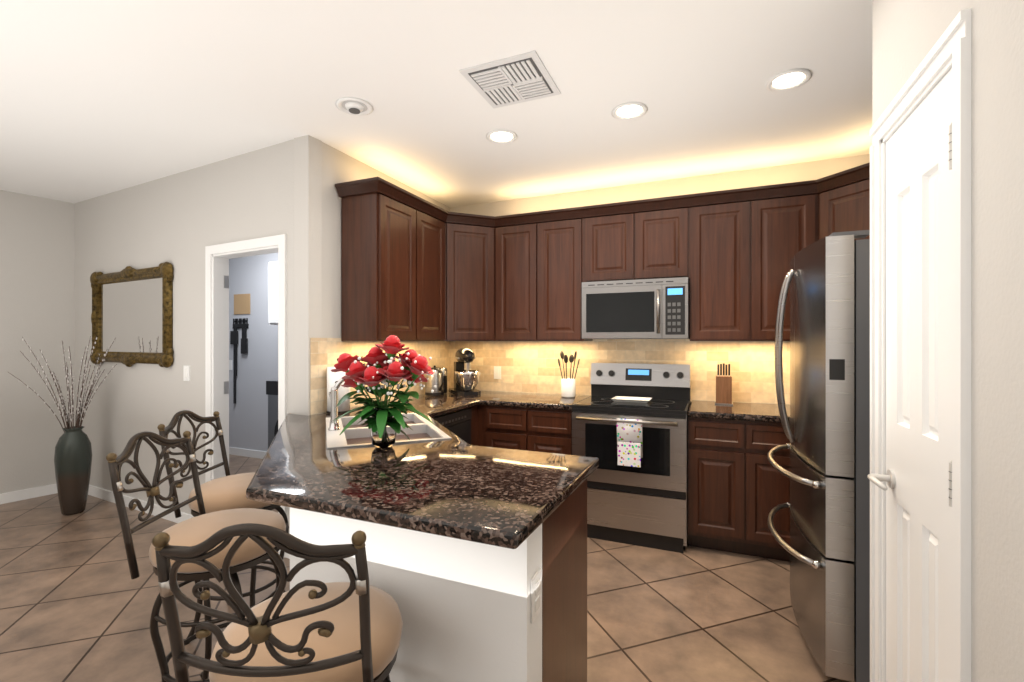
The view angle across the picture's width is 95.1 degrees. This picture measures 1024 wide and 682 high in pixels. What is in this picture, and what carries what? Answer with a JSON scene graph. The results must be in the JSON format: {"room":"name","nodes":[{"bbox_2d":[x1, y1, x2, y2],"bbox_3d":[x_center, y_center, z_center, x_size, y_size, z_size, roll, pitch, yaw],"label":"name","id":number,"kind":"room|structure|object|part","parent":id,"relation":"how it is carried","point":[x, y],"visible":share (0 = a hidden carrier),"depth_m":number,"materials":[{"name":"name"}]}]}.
{"room":"kitchen","nodes":[
{"label":"kitchen","id":0,"kind":"room"},
{"bbox_2d":[0,484,57,503],"bbox_3d":[-5.869,1.328,1.641,1.313,0.085,6.371,0,0,23],"label":"baseboard","id":1,"kind":"structure","parent":0,"point":[24,494],"depth_m":4.06,"materials":[{"name":"white wood"}]},
{"bbox_2d":[229,253,277,451],"bbox_3d":[-3.028,0.050,4.278,4.128,2.640,2.520,0,0,23],"label":"wall","id":2,"kind":"structure","parent":0,"point":[257,366],"depth_m":5.53,"materials":[{"name":"grey paint"}]},
{"bbox_2d":[229,294,249,403],"bbox_3d":[-3.281,0.095,5.603,0.390,1.310,0.034,0,0,23],"label":"key rack","id":3,"kind":"object","parent":2,"relation":"attached to","point":[241,303],"visible":0.98,"depth_m":5.60,"materials":[{"name":"black wood"}]},
{"bbox_2d":[268,261,277,324],"bbox_3d":[-2.044,-0.500,4.897,0.980,0.660,0.367,0,0,23],"label":"cabinet","id":4,"kind":"object","parent":2,"relation":"attached to","point":[272,293],"visible":0.19,"depth_m":4.89,"materials":[{"name":"white"}]},
{"bbox_2d":[294,135,449,414],"bbox_3d":[-0.978,0.050,3.693,0.120,2.640,1.700,0,0,23],"label":"wall","id":5,"kind":"structure","parent":0,"point":[338,166],"depth_m":3.00,"materials":[{"name":"grey paint"}]},
{"bbox_2d":[338,178,417,341],"bbox_3d":[-0.916,-0.515,3.263,0.310,1.030,0.417,0,0,23],"label":"upper cabinet","id":6,"kind":"object","parent":5,"relation":"attached to","point":[379,219],"depth_m":3.10,"materials":[{"name":"wood"}]},
{"bbox_3d":[0.691,-0.994,2.942,3.520,0.075,1.202,0,0,23],"label":"crown moulding","id":7,"kind":"part","parent":6,"relation":"part of","materials":[{"name":"brown wood"}]},
{"bbox_2d":[418,198,445,341],"bbox_3d":[-0.755,-0.515,3.645,0.310,1.030,0.413,0,0,23],"label":"upper cabinet","id":8,"kind":"object","parent":5,"relation":"attached to","point":[431,218],"depth_m":3.58,"materials":[{"name":"wood"}]},
{"bbox_2d":[290,507,541,681],"bbox_3d":[-0.619,0.935,2.054,1.860,0.869,1.022,0,0,23],"label":"half wall","id":9,"kind":"structure","parent":0,"point":[464,607],"depth_m":1.32,"materials":[{"name":"white paint"}]},
{"bbox_2d":[530,568,541,623],"bbox_3d":[0.068,0.693,1.277,0.008,0.115,0.075,0,0,23],"label":"outlet","id":10,"kind":"object","parent":9,"relation":"attached to","point":[535,594],"depth_m":1.26,"materials":[{"name":"white plastic"}]},
{"bbox_2d":[0,454,849,681],"bbox_3d":[-2.168,1.400,1.677,9.700,0.060,8.600,0,0,23],"label":"floor","id":11,"kind":"structure","parent":0,"point":[77,602],"depth_m":2.40,"materials":[{"name":"tile"}]},
{"bbox_2d":[8,336,116,514],"bbox_3d":[-3.516,0.664,3.718,0.584,1.410,0.593,0,0,23],"label":"vase","id":12,"kind":"object","parent":11,"relation":"on","point":[73,457],"visible":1,"depth_m":3.68,"materials":[{"name":"ceramic"}]},
{"bbox_2d":[106,431,285,681],"bbox_3d":[-1.135,0.857,1.741,0.555,1.040,0.526,0,0,23],"label":"stool","id":13,"kind":"object","parent":11,"relation":"on","point":[250,553],"visible":0.83,"depth_m":1.68,"materials":[{"name":"brown metal"}]},
{"bbox_2d":[157,410,288,644],"bbox_3d":[-1.363,0.857,2.268,0.547,1.040,0.513,0,0,23],"label":"stool","id":14,"kind":"object","parent":11,"relation":"on","point":[227,491],"visible":0.42,"depth_m":2.18,"materials":[{"name":"brown fabric"}]},
{"bbox_2d":[266,380,277,448],"bbox_3d":[-1.901,0.875,4.643,0.680,0.990,0.690,0,0,23],"label":"washer","id":15,"kind":"object","parent":11,"relation":"on","point":[272,389],"visible":0.06,"depth_m":4.46,"materials":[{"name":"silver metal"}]},
{"bbox_2d":[152,523,402,681],"bbox_3d":[-0.483,0.857,1.107,0.522,1.040,0.553,0,0,23],"label":"stool","id":16,"kind":"object","parent":11,"relation":"on","point":[314,631],"visible":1,"depth_m":0.92,"materials":[{"name":"brown fabric"}]},
{"bbox_2d":[262,406,529,481],"bbox_3d":[-0.751,0.912,2.385,1.311,0.915,1.280,0,0,23],"label":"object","id":17,"kind":"structure","parent":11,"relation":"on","point":[312,441],"depth_m":2.10,"materials":[{"name":"stone"}]},
{"bbox_2d":[326,358,349,413],"bbox_3d":[-1.111,0.281,2.994,0.150,0.347,0.160,0,0,23],"label":"paper towel holder","id":18,"kind":"object","parent":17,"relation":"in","point":[333,378],"visible":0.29,"depth_m":2.94,"materials":[{"name":"white paper"}]},
{"bbox_2d":[328,372,375,430],"bbox_3d":[-0.869,0.307,2.436,0.265,0.290,0.178,0,0,23],"label":"faucet","id":19,"kind":"object","parent":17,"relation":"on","point":[333,426],"depth_m":2.38,"materials":[{"name":"silver metal"}]},
{"bbox_2d":[330,335,435,447],"bbox_3d":[-0.557,0.215,2.031,0.454,0.480,0.375,0,0,23],"label":"flower arrangement","id":20,"kind":"object","parent":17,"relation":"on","point":[411,366],"visible":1,"depth_m":1.99,"materials":[{"name":"red plant"}]},
{"bbox_2d":[246,390,598,548],"bbox_3d":[-0.365,0.476,2.813,2.064,0.040,2.855,0,0,23],"label":"countertop","id":21,"kind":"structure","parent":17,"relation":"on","point":[497,491],"depth_m":1.50,"materials":[{"name":"brown stone"}]},
{"bbox_2d":[425,365,443,395],"bbox_3d":[-0.644,0.331,3.964,0.216,0.248,0.160,0,0,23],"label":"kettle","id":22,"kind":"object","parent":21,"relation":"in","point":[436,379],"visible":0.85,"depth_m":3.90,"materials":[{"name":"silver metal"}]},
{"bbox_2d":[439,367,446,392],"bbox_3d":[-0.612,0.343,4.124,0.084,0.224,0.084,0,0,23],"label":"coffee grinder","id":23,"kind":"object","parent":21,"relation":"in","point":[444,370],"visible":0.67,"depth_m":4.10,"materials":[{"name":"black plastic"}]},
{"bbox_2d":[449,348,480,395],"bbox_3d":[-0.415,0.257,4.092,0.368,0.396,0.368,0,0,23],"label":"stand mixer","id":24,"kind":"object","parent":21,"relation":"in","point":[466,379],"visible":1,"depth_m":3.95,"materials":[{"name":"silver metal"}]},
{"bbox_2d":[558,351,579,397],"bbox_3d":[0.461,0.267,3.806,0.173,0.375,0.125,0,0,23],"label":"utensil crock","id":25,"kind":"object","parent":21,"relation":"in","point":[568,387],"visible":1,"depth_m":3.77,"materials":[{"name":"white ceramic"}]},
{"bbox_2d":[433,408,471,444],"bbox_3d":[-0.685,0.938,3.385,0.580,0.864,0.588,0,0,23],"label":"dishwasher","id":26,"kind":"object","parent":11,"relation":"on","point":[458,423],"visible":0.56,"depth_m":3.38,"materials":[{"name":"black plastic"}]},
{"bbox_2d":[542,482,586,681],"bbox_3d":[0.069,0.934,1.640,0.270,0.870,0.545,0,0,23],"label":"base cabinet","id":27,"kind":"object","parent":11,"relation":"on","point":[564,546],"depth_m":1.56,"materials":[{"name":"wood"}]},
{"bbox_2d":[572,363,689,552],"bbox_3d":[0.887,0.774,3.431,0.764,1.191,0.726,0,0,23],"label":"range","id":28,"kind":"object","parent":11,"relation":"on","point":[630,426],"visible":1,"depth_m":3.16,"materials":[{"name":"silver metal"}]},
{"bbox_2d":[616,418,642,467],"bbox_3d":[0.779,0.670,3.105,0.165,0.309,0.042,0,0,23],"label":"towel","id":29,"kind":"object","parent":28,"relation":"hanging from","point":[629,431],"depth_m":3.09,"materials":[{"name":"white fabric"}]},
{"bbox_3d":[0.897,0.439,3.507,0.276,0.019,0.196,0,0,23],"label":"dish","id":30,"kind":"part","parent":28,"relation":"part of","materials":[{"name":"white ceramic"}]},
{"bbox_2d":[688,418,745,554],"bbox_3d":[1.420,0.934,3.273,0.336,0.870,0.616,0,0,23],"label":"base cabinet","id":31,"kind":"object","parent":11,"relation":"on","point":[716,448],"depth_m":3.00,"materials":[{"name":"wood"}]},
{"bbox_2d":[688,398,789,421],"bbox_3d":[1.903,0.476,3.060,1.391,0.040,0.631,0,0,23],"label":"countertop","id":32,"kind":"structure","parent":31,"relation":"on","point":[739,411],"depth_m":3.03,"materials":[{"name":"brown stone"}]},
{"bbox_2d":[715,363,732,404],"bbox_3d":[1.532,0.308,3.391,0.120,0.293,0.110,0,0,23],"label":"knife block","id":33,"kind":"object","parent":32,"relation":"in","point":[724,389],"visible":1,"depth_m":3.35,"materials":[{"name":"brown wood"}]},
{"bbox_2d":[746,422,789,561],"bbox_3d":[1.728,0.934,3.142,0.333,0.870,0.616,0,0,23],"label":"base cabinet","id":34,"kind":"object","parent":11,"relation":"on","point":[767,488],"depth_m":2.89,"materials":[{"name":"wood"}]},
{"bbox_2d":[768,230,869,681],"bbox_3d":[1.694,0.473,2.073,0.985,1.793,0.842,0,0,23],"label":"fridge","id":35,"kind":"object","parent":11,"relation":"on","point":[827,430],"visible":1,"depth_m":1.81,"materials":[{"name":"grey metal"}]},
{"bbox_2d":[0,0,871,207],"bbox_3d":[-2.168,-1.300,1.677,9.700,0.060,8.600,0,0,23],"label":"ceiling","id":36,"kind":"structure","parent":0,"point":[100,97],"depth_m":2.37,"materials":[{"name":"white paint"}]},
{"bbox_2d":[335,97,372,115],"bbox_3d":[-0.851,-1.264,2.532,0.196,0.048,0.196,0,0,23],"label":"recessed light","id":37,"kind":"object","parent":36,"relation":"in","point":[354,106],"visible":1,"depth_m":2.51,"materials":[{"name":"white"}]},
{"bbox_2d":[486,129,516,143],"bbox_3d":[-0.064,-1.264,2.904,0.196,0.011,0.196,0,0,23],"label":"recessed light","id":38,"kind":"object","parent":36,"relation":"in","point":[501,136],"visible":1,"depth_m":2.90,"materials":[{"name":"white"}]},
{"bbox_2d":[459,51,560,107],"bbox_3d":[0.001,-1.262,2.295,0.380,0.014,0.380,0,0,23],"label":"ceiling vent","id":39,"kind":"object","parent":36,"relation":"in","point":[521,78],"visible":1,"depth_m":2.26,"materials":[{"name":"white metal"}]},
{"bbox_2d":[611,102,647,119],"bbox_3d":[0.647,-1.264,2.582,0.196,0.011,0.196,0,0,23],"label":"recessed light","id":40,"kind":"object","parent":36,"relation":"in","point":[629,110],"visible":1,"depth_m":2.57,"materials":[{"name":"white"}]},
{"bbox_2d":[766,69,811,91],"bbox_3d":[1.343,-1.264,2.277,0.196,0.011,0.196,0,0,23],"label":"recessed light","id":41,"kind":"object","parent":36,"relation":"in","point":[789,79],"visible":1,"depth_m":2.27,"materials":[{"name":"white"}]},
{"bbox_2d":[0,0,1023,681],"bbox_3d":[-3.072,0.050,0.465,8.780,2.640,6.576,0,0,23],"label":"wall","id":42,"kind":"structure","parent":0,"point":[54,254],"depth_m":3.14,"materials":[{"name":"grey paint"}]},
{"bbox_2d":[90,262,173,367],"bbox_3d":[-3.135,-0.200,3.834,1.262,0.827,0.066,0,0,27],"label":"gilt mirror","id":43,"kind":"object","parent":42,"relation":"attached to","point":[132,312],"visible":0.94,"depth_m":3.80,"materials":[{"name":"gold glass"}]},
{"bbox_2d":[183,365,189,380],"bbox_3d":[-2.420,0.240,3.484,0.076,0.114,0.010,0,0,26],"label":"light switch","id":44,"kind":"object","parent":42,"relation":"attached to","point":[186,369],"depth_m":3.48,"materials":[{"name":"white plastic"}]},
{"bbox_2d":[867,68,951,681],"bbox_3d":[1.105,0.358,1.302,0.102,2.008,0.493,0,0,23],"label":"door leaf","id":45,"kind":"structure","parent":42,"relation":"in","point":[917,479],"depth_m":1.28,"materials":[{"name":"white wood"}]},
{"bbox_2d":[205,154,869,458],"bbox_3d":[-0.777,0.050,4.607,7.780,2.640,0.120,0,0,23],"label":"wall","id":46,"kind":"structure","parent":0,"point":[814,170],"depth_m":3.68,"materials":[{"name":"grey paint"}]},
{"bbox_2d":[446,210,477,341],"bbox_3d":[-0.424,-0.515,4.055,0.600,1.030,0.601,0,0,23],"label":"upper cabinet","id":47,"kind":"object","parent":46,"relation":"attached to","point":[461,228],"depth_m":3.82,"materials":[{"name":"wood"}]},
{"bbox_2d":[478,215,493,341],"bbox_3d":[-0.342,-0.521,3.856,0.297,1.018,0.297,0,0,23],"label":"upper cabinet","id":48,"kind":"object","parent":46,"relation":"attached to","point":[485,224],"depth_m":3.90,"materials":[{"name":"wood"}]},
{"bbox_2d":[494,212,537,341],"bbox_3d":[0.085,-0.515,3.998,0.381,1.030,0.310,0,0,23],"label":"upper cabinet","id":49,"kind":"object","parent":46,"relation":"attached to","point":[500,296],"depth_m":3.85,"materials":[{"name":"wood"}]},
{"bbox_2d":[538,206,593,341],"bbox_3d":[0.437,-0.515,3.849,0.384,1.030,0.310,0,0,23],"label":"upper cabinet","id":50,"kind":"object","parent":46,"relation":"attached to","point":[561,233],"depth_m":3.70,"materials":[{"name":"wood"}]},
{"bbox_2d":[586,200,637,281],"bbox_3d":[0.792,-0.742,3.699,0.386,0.578,0.310,0,0,23],"label":"upper cabinet","id":51,"kind":"object","parent":46,"relation":"attached to","point":[611,228],"depth_m":3.54,"materials":[{"name":"wood"}]},
{"bbox_2d":[638,194,689,279],"bbox_3d":[1.146,-0.742,3.549,0.384,0.578,0.310,0,0,23],"label":"upper cabinet","id":52,"kind":"object","parent":46,"relation":"attached to","point":[663,223],"depth_m":3.40,"materials":[{"name":"wood"}]},
{"bbox_2d":[582,277,689,338],"bbox_3d":[0.945,-0.230,3.567,0.756,0.430,0.429,0,0,23],"label":"over-the-range microwave","id":53,"kind":"object","parent":52,"relation":"attached to","point":[659,308],"visible":1,"depth_m":3.40,"materials":[{"name":"silver metal"}]},
{"bbox_2d":[686,187,753,341],"bbox_3d":[1.501,-0.515,3.399,0.387,1.030,0.310,0,0,23],"label":"upper cabinet","id":54,"kind":"object","parent":46,"relation":"attached to","point":[721,279],"depth_m":3.25,"materials":[{"name":"wood"}]},
{"bbox_2d":[754,179,817,341],"bbox_3d":[1.863,-0.515,3.246,0.398,1.030,0.310,0,0,23],"label":"upper cabinet","id":55,"kind":"object","parent":46,"relation":"attached to","point":[786,214],"depth_m":3.12,"materials":[{"name":"wood"}]},
{"bbox_2d":[818,177,825,239],"bbox_3d":[2.266,-0.515,2.918,0.600,1.030,0.601,0,0,23],"label":"upper cabinet","id":56,"kind":"object","parent":46,"relation":"attached to","point":[822,181],"depth_m":3.00,"materials":[{"name":"wood"}]},
{"bbox_2d":[826,162,869,240],"bbox_3d":[2.067,-0.521,2.836,0.297,1.018,0.297,0,0,23],"label":"upper cabinet","id":57,"kind":"object","parent":46,"relation":"attached to","point":[847,191],"depth_m":2.85,"materials":[{"name":"wood"}]}
]}

